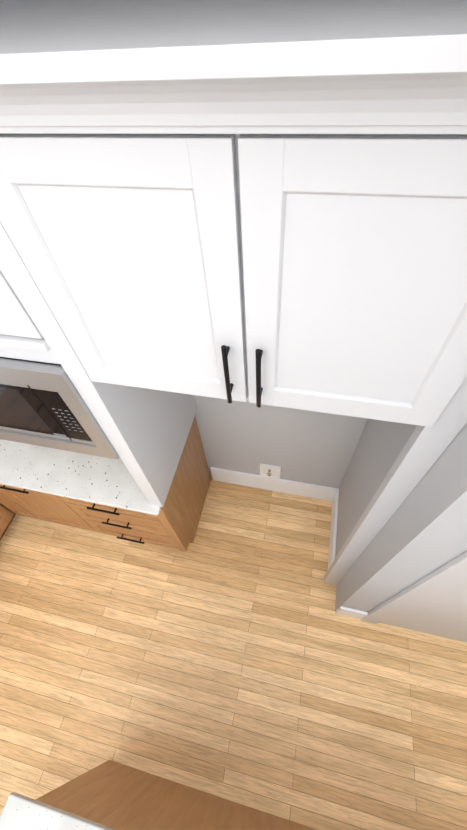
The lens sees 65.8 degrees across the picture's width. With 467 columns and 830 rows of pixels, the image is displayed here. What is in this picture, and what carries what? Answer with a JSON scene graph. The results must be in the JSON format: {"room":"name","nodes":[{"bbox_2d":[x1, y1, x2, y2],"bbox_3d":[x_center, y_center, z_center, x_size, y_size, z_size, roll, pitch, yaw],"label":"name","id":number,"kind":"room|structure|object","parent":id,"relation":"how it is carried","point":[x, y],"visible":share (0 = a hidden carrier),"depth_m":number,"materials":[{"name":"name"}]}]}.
{"room":"kitchen","nodes":[
{"label":"kitchen","id":0,"kind":"room"},
{"bbox_2d":[0,478,466,829],"bbox_3d":[-0.566,2.969,1.190,4.900,0.100,6.420,8,55,10],"label":"floor","id":1,"kind":"structure","parent":0,"point":[230,654],"depth_m":2.13,"materials":[{"name":"brown wood"}]},
{"bbox_2d":[0,517,8,532],"bbox_3d":[-1.965,0.584,2.421,0.624,0.894,0.233,8,55,10],"label":"base cabinet","id":2,"kind":"object","parent":1,"relation":"on","point":[4,525],"depth_m":2.58,"materials":[{"name":"brown wood"}]},
{"bbox_2d":[0,439,160,515],"bbox_3d":[-1.263,0.114,2.141,1.962,0.023,0.680,8,55,10],"label":"countertop","id":3,"kind":"structure","parent":2,"relation":"on","point":[89,478],"depth_m":1.92,"materials":[{"name":"stone"}]},
{"bbox_2d":[0,489,43,519],"bbox_3d":[-1.424,0.329,2.566,0.264,0.894,0.609,8,55,10],"label":"base cabinet","id":4,"kind":"object","parent":1,"relation":"on","point":[12,504],"depth_m":2.47,"materials":[{"name":"brown wood"}]},
{"bbox_2d":[0,484,95,530],"bbox_3d":[-1.173,0.365,2.520,0.524,0.894,0.609,8,55,10],"label":"base cabinet","id":5,"kind":"object","parent":1,"relation":"on","point":[52,509],"depth_m":2.31,"materials":[{"name":"brown wood"}]},
{"bbox_2d":[52,417,210,551],"bbox_3d":[-0.631,0.442,2.422,0.735,0.894,0.609,8,55,10],"label":"base cabinet","id":6,"kind":"object","parent":1,"relation":"on","point":[174,523],"depth_m":2.24,"materials":[{"name":"brown wood"}]},
{"bbox_2d":[36,760,316,829],"bbox_3d":[-0.155,2.750,0.706,1.689,0.887,2.600,8,55,10],"label":"kitchen island","id":7,"kind":"object","parent":1,"relation":"on","point":[110,795],"depth_m":1.57,"materials":[{"name":"brown wood"}]},
{"bbox_2d":[0,792,123,829],"bbox_3d":[-0.164,2.512,0.310,1.836,0.030,2.728,8,55,10],"label":"island countertop","id":8,"kind":"structure","parent":7,"relation":"on","point":[20,812],"depth_m":1.19,"materials":[{"name":"white stone"}]},
{"bbox_2d":[193,395,367,488],"bbox_3d":[-0.837,-0.486,1.927,3.150,2.810,0.200,8,55,10],"label":"wall","id":9,"kind":"structure","parent":0,"point":[309,447],"depth_m":2.22,"materials":[{"name":"grey paint"}]},
{"bbox_2d":[0,248,71,371],"bbox_3d":[-0.806,-0.617,1.003,0.768,0.650,0.618,8,55,10],"label":"upper cabinet","id":10,"kind":"object","parent":9,"relation":"attached to","point":[26,339],"depth_m":0.92,"materials":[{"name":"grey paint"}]},
{"bbox_2d":[0,364,147,459],"bbox_3d":[-0.773,-0.276,1.459,0.768,0.476,0.632,8,55,10],"label":"microwave","id":11,"kind":"object","parent":9,"relation":"attached to","point":[55,410],"depth_m":1.25,"materials":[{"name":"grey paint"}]},
{"bbox_2d":[260,463,280,479],"bbox_3d":[0.259,0.406,2.572,0.147,0.184,0.022,8,55,10],"label":"outlet box","id":12,"kind":"object","parent":9,"relation":"attached to","point":[270,471],"visible":1,"depth_m":2.57,"materials":[{"name":"white plastic"}]},
{"bbox_2d":[335,419,466,611],"bbox_3d":[1.469,0.154,1.283,1.750,2.810,0.952,8,55,10],"label":"wall","id":13,"kind":"structure","parent":0,"point":[421,534],"depth_m":1.33,"materials":[{"name":"grey paint"}]},
{"bbox_2d":[0,0,466,443],"bbox_3d":[0.098,-0.473,0.860,0.947,0.700,0.618,8,55,10],"label":"upper cabinet","id":14,"kind":"object","parent":13,"relation":"attached to","point":[260,202],"depth_m":0.56,"materials":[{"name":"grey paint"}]},
{"bbox_2d":[210,467,367,618],"bbox_3d":[0.310,0.835,2.494,1.147,0.200,0.768,8,55,10],"label":"baseboard","id":15,"kind":"structure","parent":13,"relation":"attached to","point":[282,485],"depth_m":2.66,"materials":[{"name":"white paint"}]},
{"bbox_2d":[360,551,466,642],"bbox_3d":[1.229,0.696,1.269,1.062,2.225,0.030,8,55,10],"label":"door frame","id":16,"kind":"structure","parent":13,"relation":"attached to","point":[434,602],"depth_m":1.67,"materials":[{"name":"grey paint"}]}
]}

